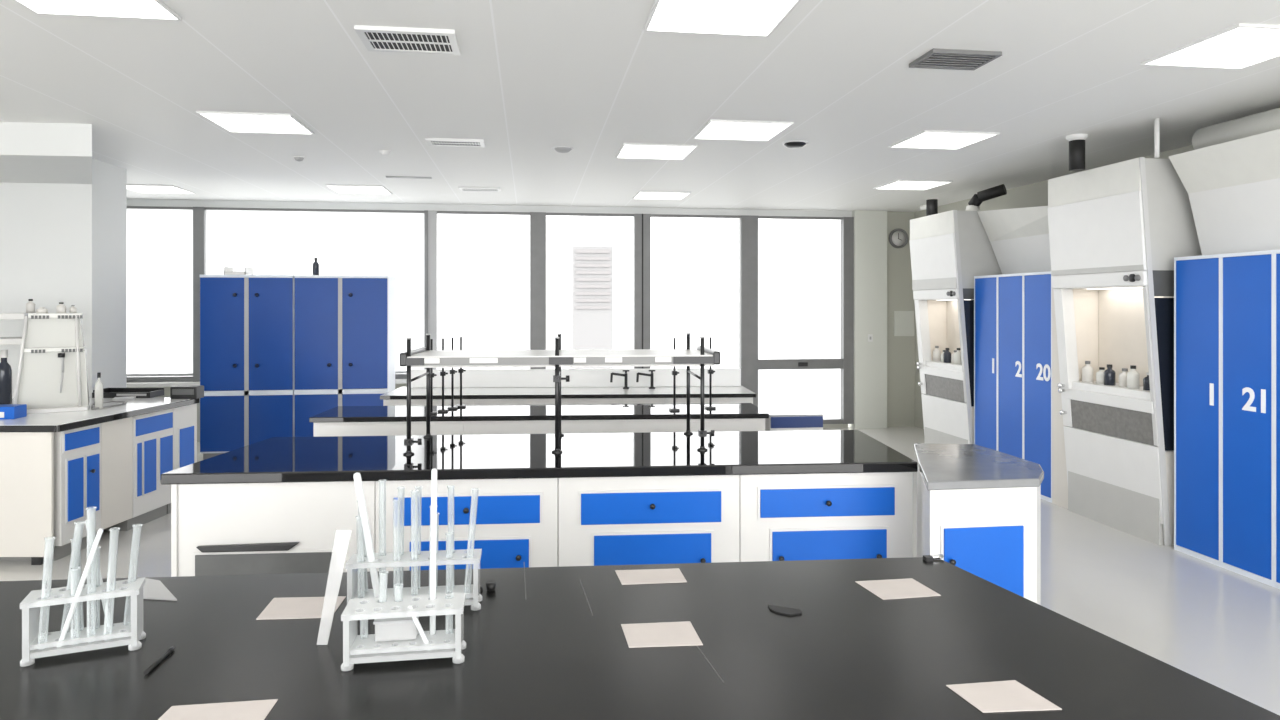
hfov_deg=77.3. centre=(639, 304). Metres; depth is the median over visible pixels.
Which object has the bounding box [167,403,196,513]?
base cabinet
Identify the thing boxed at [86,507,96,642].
test tube
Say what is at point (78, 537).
test tube
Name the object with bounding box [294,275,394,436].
tall cabinet
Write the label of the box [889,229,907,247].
wall clock
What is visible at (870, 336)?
light switch
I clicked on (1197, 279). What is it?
locker
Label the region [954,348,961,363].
bottle
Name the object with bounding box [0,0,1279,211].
ceiling
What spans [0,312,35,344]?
shelf
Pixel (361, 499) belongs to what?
test tube
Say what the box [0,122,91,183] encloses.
trim
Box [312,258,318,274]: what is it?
slim bottle
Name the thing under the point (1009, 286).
locker
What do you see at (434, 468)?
rod
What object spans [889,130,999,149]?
recessed light
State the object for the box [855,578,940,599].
sheet
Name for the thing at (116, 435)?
filler panel
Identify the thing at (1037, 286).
locker
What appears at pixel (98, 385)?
squeeze bottle
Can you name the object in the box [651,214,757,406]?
window
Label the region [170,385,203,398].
instrument box
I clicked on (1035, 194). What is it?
wall
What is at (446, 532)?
test tube
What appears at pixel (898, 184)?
recessed light
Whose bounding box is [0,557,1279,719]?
lab table
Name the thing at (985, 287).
locker
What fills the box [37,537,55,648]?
test tube
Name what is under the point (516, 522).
base cabinet
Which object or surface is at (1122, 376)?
bottle
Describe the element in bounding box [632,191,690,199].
recessed light
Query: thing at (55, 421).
countertop
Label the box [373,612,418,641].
box
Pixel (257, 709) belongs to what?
sheet
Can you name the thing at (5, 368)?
bottle
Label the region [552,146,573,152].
ceiling detector
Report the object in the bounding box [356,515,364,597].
test tube
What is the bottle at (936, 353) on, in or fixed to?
on the fume hood at (948, 249)
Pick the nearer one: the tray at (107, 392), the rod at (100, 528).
the rod at (100, 528)
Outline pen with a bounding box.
[144,646,174,674]
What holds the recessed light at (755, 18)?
in the ceiling
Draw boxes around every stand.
[430,339,436,414]
[438,338,448,411]
[447,337,457,408]
[456,337,465,407]
[669,338,679,410]
[705,337,715,408]
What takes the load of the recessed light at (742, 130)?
in the ceiling
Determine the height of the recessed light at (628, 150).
0.014 m
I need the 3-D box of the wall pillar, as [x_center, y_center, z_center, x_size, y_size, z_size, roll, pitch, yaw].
[-6.005,0.195,7.082,2.430,2.950,0.600,0,0,-8]
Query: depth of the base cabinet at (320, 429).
5.59 m
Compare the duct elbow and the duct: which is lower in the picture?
the duct elbow
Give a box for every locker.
[974,275,996,450]
[997,273,1022,458]
[1023,271,1051,502]
[1174,254,1220,566]
[1221,250,1273,586]
[1274,250,1279,588]
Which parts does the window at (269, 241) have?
blind rail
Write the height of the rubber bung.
0.019 m
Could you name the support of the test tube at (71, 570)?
in the test tube rack at (130, 634)
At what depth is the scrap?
2.01 m
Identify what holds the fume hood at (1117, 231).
on the floor
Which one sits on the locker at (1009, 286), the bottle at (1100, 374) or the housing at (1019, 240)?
the housing at (1019, 240)
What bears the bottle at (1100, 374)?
on the fume hood at (1117, 231)
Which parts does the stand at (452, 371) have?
rod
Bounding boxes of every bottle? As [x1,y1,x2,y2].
[0,350,11,404]
[26,299,34,312]
[36,307,47,312]
[56,302,65,312]
[69,305,76,312]
[95,372,102,408]
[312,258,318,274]
[933,346,940,360]
[943,348,950,362]
[951,350,956,363]
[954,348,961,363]
[1082,361,1092,382]
[1096,367,1104,383]
[1104,364,1115,385]
[1119,368,1127,386]
[1127,365,1139,388]
[1143,372,1149,389]
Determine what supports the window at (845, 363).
in the wall at (900, 349)
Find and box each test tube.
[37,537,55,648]
[60,521,84,633]
[70,537,83,629]
[70,567,80,644]
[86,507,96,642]
[90,546,100,628]
[103,527,119,640]
[123,524,142,623]
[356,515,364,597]
[357,499,367,591]
[360,603,367,638]
[378,479,385,572]
[378,571,387,635]
[393,498,400,595]
[394,583,402,634]
[396,487,404,585]
[410,490,417,600]
[414,486,421,589]
[429,505,437,598]
[432,513,438,587]
[445,532,452,592]
[445,594,453,632]
[447,485,454,587]
[464,488,478,598]
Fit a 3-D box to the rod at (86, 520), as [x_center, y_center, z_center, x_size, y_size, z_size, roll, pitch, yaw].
[-1.230,0.618,1.819,0.061,0.260,0.010,0,0,-2]
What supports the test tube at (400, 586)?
in the test tube rack at (356, 650)
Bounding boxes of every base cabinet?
[0,423,100,560]
[0,432,53,564]
[101,408,172,530]
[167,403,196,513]
[171,481,374,576]
[313,418,764,436]
[375,478,557,570]
[383,397,752,405]
[558,475,739,566]
[740,472,912,561]
[759,406,822,430]
[917,467,1040,604]
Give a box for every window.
[127,206,205,381]
[205,207,423,378]
[424,210,545,368]
[546,213,650,368]
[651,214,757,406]
[758,216,853,423]
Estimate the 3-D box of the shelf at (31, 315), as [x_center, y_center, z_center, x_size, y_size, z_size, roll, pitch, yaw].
[-4.278,0.076,5.866,0.310,0.030,0.280,0,0,-33]
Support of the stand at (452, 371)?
on the countertop at (723, 410)
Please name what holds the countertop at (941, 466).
on the base cabinet at (993, 535)
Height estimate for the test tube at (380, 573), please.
0.160 m
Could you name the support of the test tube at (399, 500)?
in the test tube rack at (459, 556)
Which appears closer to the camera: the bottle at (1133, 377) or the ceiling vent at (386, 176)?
the bottle at (1133, 377)
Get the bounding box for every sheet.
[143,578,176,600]
[158,699,277,719]
[256,596,345,619]
[615,568,686,584]
[621,621,702,647]
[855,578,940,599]
[946,680,1061,712]
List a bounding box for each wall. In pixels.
[127,212,914,441]
[915,145,1193,428]
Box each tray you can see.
[91,401,126,409]
[92,388,163,397]
[224,267,252,274]
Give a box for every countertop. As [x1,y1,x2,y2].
[0,397,198,431]
[161,430,917,484]
[309,403,768,422]
[380,385,755,399]
[914,443,1043,489]
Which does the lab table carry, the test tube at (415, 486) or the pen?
the pen
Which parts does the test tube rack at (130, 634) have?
panel, plate, plate, plate, panel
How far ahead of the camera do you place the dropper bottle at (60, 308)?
5.85 m
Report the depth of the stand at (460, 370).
6.03 m
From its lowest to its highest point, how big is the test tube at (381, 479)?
0.300 m
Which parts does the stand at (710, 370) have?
rod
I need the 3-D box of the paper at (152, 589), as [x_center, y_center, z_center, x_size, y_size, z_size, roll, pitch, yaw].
[-1.313,0.768,2.154,0.062,0.004,0.253,0,0,-42]
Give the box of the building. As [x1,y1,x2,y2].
[569,246,612,368]
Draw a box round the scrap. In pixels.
[768,605,801,615]
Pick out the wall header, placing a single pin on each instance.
(130, 202)
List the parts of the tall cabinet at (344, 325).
door, door, post, rail, door, door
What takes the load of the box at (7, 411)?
on the countertop at (55, 421)
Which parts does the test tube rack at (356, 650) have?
panel, plate, plate, plate, panel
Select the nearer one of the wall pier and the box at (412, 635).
the box at (412, 635)
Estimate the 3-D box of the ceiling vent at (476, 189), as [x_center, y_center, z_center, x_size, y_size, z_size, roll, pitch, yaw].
[-1.758,-1.271,8.790,0.450,0.018,0.230,0,0,-8]
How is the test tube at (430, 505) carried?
in the test tube rack at (459, 556)
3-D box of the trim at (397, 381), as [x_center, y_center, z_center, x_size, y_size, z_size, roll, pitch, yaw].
[-4.806,0.950,9.726,4.240,0.040,0.220,0,0,-8]
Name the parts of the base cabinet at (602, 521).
drawer, door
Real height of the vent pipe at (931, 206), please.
0.225 m
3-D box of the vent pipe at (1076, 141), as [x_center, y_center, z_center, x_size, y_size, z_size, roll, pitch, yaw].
[3.305,-1.150,6.050,0.149,0.260,0.149,0,0,-8]
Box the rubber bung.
[476,582,495,591]
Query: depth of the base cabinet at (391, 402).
6.91 m
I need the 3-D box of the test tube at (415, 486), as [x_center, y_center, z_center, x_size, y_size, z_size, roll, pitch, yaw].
[-0.571,0.608,2.059,0.022,0.280,0.020,0,0,-8]
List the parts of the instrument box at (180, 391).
plate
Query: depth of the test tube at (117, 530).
1.78 m
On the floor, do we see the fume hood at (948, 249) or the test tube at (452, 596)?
the fume hood at (948, 249)
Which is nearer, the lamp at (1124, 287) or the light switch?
the lamp at (1124, 287)
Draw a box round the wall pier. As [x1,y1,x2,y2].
[848,210,886,428]
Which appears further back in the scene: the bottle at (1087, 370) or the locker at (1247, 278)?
the bottle at (1087, 370)
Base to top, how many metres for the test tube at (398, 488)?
0.280 m
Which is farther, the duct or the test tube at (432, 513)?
the duct
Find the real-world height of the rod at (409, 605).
0.100 m
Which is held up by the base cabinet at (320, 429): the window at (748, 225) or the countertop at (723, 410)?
the countertop at (723, 410)
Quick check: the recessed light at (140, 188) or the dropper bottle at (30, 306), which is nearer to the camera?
the dropper bottle at (30, 306)
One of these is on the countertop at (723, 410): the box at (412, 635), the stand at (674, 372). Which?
the stand at (674, 372)
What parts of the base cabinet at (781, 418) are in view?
drawer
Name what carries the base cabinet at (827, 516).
on the floor
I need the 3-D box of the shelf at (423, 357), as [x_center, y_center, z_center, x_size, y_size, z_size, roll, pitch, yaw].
[-0.426,0.469,4.447,1.658,0.603,0.617,0,0,-4]
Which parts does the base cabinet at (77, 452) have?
door, drawer, door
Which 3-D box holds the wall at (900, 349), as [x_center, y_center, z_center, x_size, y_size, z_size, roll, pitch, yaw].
[-1.901,0.195,10.337,11.450,2.950,0.200,0,0,-8]
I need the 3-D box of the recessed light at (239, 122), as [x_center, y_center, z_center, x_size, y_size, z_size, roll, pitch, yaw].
[-2.672,-1.273,5.611,0.594,0.014,0.594,0,0,-8]
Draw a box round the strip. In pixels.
[317,531,351,644]
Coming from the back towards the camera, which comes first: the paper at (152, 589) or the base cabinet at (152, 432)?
the base cabinet at (152, 432)
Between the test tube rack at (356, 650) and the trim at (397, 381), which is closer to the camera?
the test tube rack at (356, 650)
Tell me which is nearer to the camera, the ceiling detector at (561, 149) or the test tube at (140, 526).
the test tube at (140, 526)
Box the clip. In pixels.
[923,554,943,561]
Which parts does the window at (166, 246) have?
blind rail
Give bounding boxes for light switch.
[868,334,872,341]
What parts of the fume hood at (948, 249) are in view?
sash panel, sill, panel, casing, trim, vision panel, panel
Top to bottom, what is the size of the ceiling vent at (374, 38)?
0.018 m
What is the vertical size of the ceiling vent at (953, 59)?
0.020 m
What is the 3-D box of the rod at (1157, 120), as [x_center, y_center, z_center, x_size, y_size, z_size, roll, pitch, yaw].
[3.554,-1.147,5.500,0.031,0.265,0.031,0,0,-8]
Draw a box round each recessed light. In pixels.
[13,0,181,20]
[127,184,195,193]
[196,111,314,134]
[325,184,391,193]
[616,143,696,159]
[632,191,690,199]
[644,0,800,36]
[693,119,792,140]
[874,180,952,189]
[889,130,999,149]
[1141,23,1279,69]
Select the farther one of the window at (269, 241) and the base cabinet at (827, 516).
the window at (269, 241)
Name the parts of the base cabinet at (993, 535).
knob, door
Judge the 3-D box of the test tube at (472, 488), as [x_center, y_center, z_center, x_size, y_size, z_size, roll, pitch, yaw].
[-0.429,0.608,2.035,0.040,0.281,0.020,0,0,-8]
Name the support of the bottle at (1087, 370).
on the fume hood at (1117, 231)
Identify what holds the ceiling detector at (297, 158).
attached to the ceiling
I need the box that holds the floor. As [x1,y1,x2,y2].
[0,426,1279,714]
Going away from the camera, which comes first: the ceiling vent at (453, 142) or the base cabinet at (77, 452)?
the base cabinet at (77, 452)
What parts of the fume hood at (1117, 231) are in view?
sash panel, sill, panel, casing, control knob, control knob, trim, vision panel, panel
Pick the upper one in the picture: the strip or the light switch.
the light switch
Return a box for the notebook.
[112,396,135,400]
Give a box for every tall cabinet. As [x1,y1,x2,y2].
[200,275,293,459]
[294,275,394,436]
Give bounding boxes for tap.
[610,370,628,388]
[636,370,654,388]
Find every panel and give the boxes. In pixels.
[101,417,132,528]
[411,368,740,387]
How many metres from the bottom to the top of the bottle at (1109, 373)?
0.158 m
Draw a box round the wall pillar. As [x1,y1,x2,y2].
[0,158,126,397]
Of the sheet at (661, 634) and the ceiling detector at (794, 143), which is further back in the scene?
the ceiling detector at (794, 143)
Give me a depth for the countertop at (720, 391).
6.97 m
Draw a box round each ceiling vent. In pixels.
[354,25,460,54]
[386,176,431,178]
[425,138,484,146]
[458,187,500,191]
[909,48,1001,69]
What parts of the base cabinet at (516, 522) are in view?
drawer, door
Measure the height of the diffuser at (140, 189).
0.009 m
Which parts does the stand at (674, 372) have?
rod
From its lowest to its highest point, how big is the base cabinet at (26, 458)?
0.855 m
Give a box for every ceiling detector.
[293,156,304,160]
[379,150,390,155]
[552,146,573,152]
[781,140,808,147]
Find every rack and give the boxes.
[13,313,89,413]
[20,577,145,666]
[341,593,466,670]
[345,549,482,610]
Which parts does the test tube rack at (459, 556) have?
panel, plate, plate, plate, panel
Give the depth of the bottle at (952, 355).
8.41 m
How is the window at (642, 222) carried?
in the wall at (900, 349)
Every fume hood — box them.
[909,210,1001,443]
[1047,157,1201,545]
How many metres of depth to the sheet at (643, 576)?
2.26 m
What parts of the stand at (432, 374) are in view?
rod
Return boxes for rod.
[57,528,102,647]
[85,520,111,626]
[353,472,381,602]
[407,605,431,650]
[430,468,436,634]
[1154,118,1159,157]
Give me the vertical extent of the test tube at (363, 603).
0.090 m
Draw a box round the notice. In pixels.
[894,311,913,335]
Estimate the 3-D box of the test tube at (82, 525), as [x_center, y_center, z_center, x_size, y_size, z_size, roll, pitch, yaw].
[-1.270,0.617,1.790,0.047,0.261,0.020,0,0,-27]
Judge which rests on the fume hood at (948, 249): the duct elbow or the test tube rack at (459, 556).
the duct elbow
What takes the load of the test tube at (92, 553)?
in the test tube rack at (130, 634)
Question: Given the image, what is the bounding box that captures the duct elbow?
[965,184,1006,210]
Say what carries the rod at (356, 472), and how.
in the test tube rack at (459, 556)
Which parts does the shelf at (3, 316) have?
shelf, shelf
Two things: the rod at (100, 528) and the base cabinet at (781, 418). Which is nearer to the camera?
the rod at (100, 528)
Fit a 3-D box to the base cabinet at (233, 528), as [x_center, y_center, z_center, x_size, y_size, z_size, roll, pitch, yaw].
[-1.735,1.245,4.197,0.909,0.850,1.030,0,0,-4]
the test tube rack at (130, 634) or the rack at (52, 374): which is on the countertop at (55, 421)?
the rack at (52, 374)
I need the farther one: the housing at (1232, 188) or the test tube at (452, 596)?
the housing at (1232, 188)
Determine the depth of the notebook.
6.44 m
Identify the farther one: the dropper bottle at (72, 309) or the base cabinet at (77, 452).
the dropper bottle at (72, 309)
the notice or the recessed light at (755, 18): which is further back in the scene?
the notice
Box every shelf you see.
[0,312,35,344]
[24,346,84,351]
[28,313,82,317]
[399,333,719,454]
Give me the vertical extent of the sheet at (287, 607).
0.002 m
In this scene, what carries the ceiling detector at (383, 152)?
attached to the ceiling
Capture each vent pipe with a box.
[920,199,937,215]
[1066,134,1087,170]
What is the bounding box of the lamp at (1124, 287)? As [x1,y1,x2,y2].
[1098,287,1142,288]
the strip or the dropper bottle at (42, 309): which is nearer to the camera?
the strip
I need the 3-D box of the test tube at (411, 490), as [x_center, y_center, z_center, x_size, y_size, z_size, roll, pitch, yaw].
[-0.569,0.608,2.016,0.020,0.280,0.020,0,0,-8]
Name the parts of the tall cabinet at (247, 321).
door, door, post, rail, door, door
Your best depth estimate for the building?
60.06 m
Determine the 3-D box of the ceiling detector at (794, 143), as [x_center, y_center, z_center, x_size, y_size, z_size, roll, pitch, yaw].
[1.225,-1.262,6.321,0.212,0.036,0.212,0,0,-8]
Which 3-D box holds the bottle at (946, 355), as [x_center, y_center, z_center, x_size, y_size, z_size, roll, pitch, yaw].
[3.279,0.536,8.533,0.080,0.158,0.080,0,0,-8]
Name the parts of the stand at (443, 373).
rod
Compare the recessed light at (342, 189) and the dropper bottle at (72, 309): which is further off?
the recessed light at (342, 189)
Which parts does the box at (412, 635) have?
box lid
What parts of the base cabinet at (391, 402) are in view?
drawer, drawer, drawer, drawer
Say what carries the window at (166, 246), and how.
in the wall at (900, 349)
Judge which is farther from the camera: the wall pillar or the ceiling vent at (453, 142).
the wall pillar
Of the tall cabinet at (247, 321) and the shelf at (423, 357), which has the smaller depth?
the shelf at (423, 357)
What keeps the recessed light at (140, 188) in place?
in the ceiling
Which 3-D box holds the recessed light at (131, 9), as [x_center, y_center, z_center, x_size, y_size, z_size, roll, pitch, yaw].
[-2.293,-1.273,3.230,0.594,0.014,0.594,0,0,-8]
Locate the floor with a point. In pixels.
(1219, 626)
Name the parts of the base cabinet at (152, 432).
door, door, drawer, door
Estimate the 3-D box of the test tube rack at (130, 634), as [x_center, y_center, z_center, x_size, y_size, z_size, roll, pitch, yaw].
[-1.236,0.703,1.782,0.223,0.135,0.085,0,0,-24]
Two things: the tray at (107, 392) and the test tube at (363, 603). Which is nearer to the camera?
the test tube at (363, 603)
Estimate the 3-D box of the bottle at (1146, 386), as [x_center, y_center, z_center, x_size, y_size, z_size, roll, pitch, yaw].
[3.687,0.552,5.788,0.080,0.126,0.080,0,0,-8]
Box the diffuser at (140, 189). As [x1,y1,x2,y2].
[127,186,189,192]
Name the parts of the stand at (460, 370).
rod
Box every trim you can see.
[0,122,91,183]
[127,379,406,386]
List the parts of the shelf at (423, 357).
post, cross rail, post, edge rail, post, post, underside panel, post, cross rail, post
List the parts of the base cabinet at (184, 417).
door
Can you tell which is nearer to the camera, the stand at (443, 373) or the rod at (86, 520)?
the rod at (86, 520)
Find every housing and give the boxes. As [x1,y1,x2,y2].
[977,206,1050,273]
[1168,129,1279,254]
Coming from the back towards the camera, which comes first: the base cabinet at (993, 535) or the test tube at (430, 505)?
the base cabinet at (993, 535)
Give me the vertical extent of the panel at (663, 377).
0.170 m
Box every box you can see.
[0,404,26,418]
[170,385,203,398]
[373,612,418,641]
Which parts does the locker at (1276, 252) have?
door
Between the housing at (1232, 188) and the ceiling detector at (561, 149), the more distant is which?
the ceiling detector at (561, 149)
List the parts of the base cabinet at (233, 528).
post, handle, door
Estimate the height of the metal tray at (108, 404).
0.015 m
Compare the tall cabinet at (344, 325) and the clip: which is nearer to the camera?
the clip
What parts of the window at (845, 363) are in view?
handle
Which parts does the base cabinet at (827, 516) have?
drawer, door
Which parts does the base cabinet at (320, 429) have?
drawer, drawer, drawer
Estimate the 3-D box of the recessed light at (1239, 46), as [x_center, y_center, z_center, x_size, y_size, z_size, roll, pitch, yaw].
[2.977,-1.273,3.969,0.594,0.014,0.594,0,0,-8]
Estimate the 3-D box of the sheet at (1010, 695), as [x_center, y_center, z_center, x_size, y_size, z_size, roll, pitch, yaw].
[0.710,0.769,1.569,0.169,0.002,0.121,0,0,-8]
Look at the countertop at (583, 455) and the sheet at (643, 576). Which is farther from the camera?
the countertop at (583, 455)
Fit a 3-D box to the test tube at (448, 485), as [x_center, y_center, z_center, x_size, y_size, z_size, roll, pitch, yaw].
[-0.489,0.608,2.070,0.020,0.280,0.020,0,0,-8]
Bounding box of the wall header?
[127,199,851,216]
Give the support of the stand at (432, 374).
on the countertop at (723, 410)
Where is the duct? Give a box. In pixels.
[1192,108,1279,149]
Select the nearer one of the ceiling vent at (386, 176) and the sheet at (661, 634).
the sheet at (661, 634)
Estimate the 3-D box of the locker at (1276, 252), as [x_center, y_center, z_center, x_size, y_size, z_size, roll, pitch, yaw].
[4.052,0.672,4.591,0.560,1.995,0.366,0,0,-8]
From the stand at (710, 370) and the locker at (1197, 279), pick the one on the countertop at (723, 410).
the stand at (710, 370)
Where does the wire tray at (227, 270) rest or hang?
on the tall cabinet at (247, 321)
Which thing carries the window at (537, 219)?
in the wall at (900, 349)
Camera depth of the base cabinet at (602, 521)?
3.84 m
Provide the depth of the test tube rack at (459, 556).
2.03 m

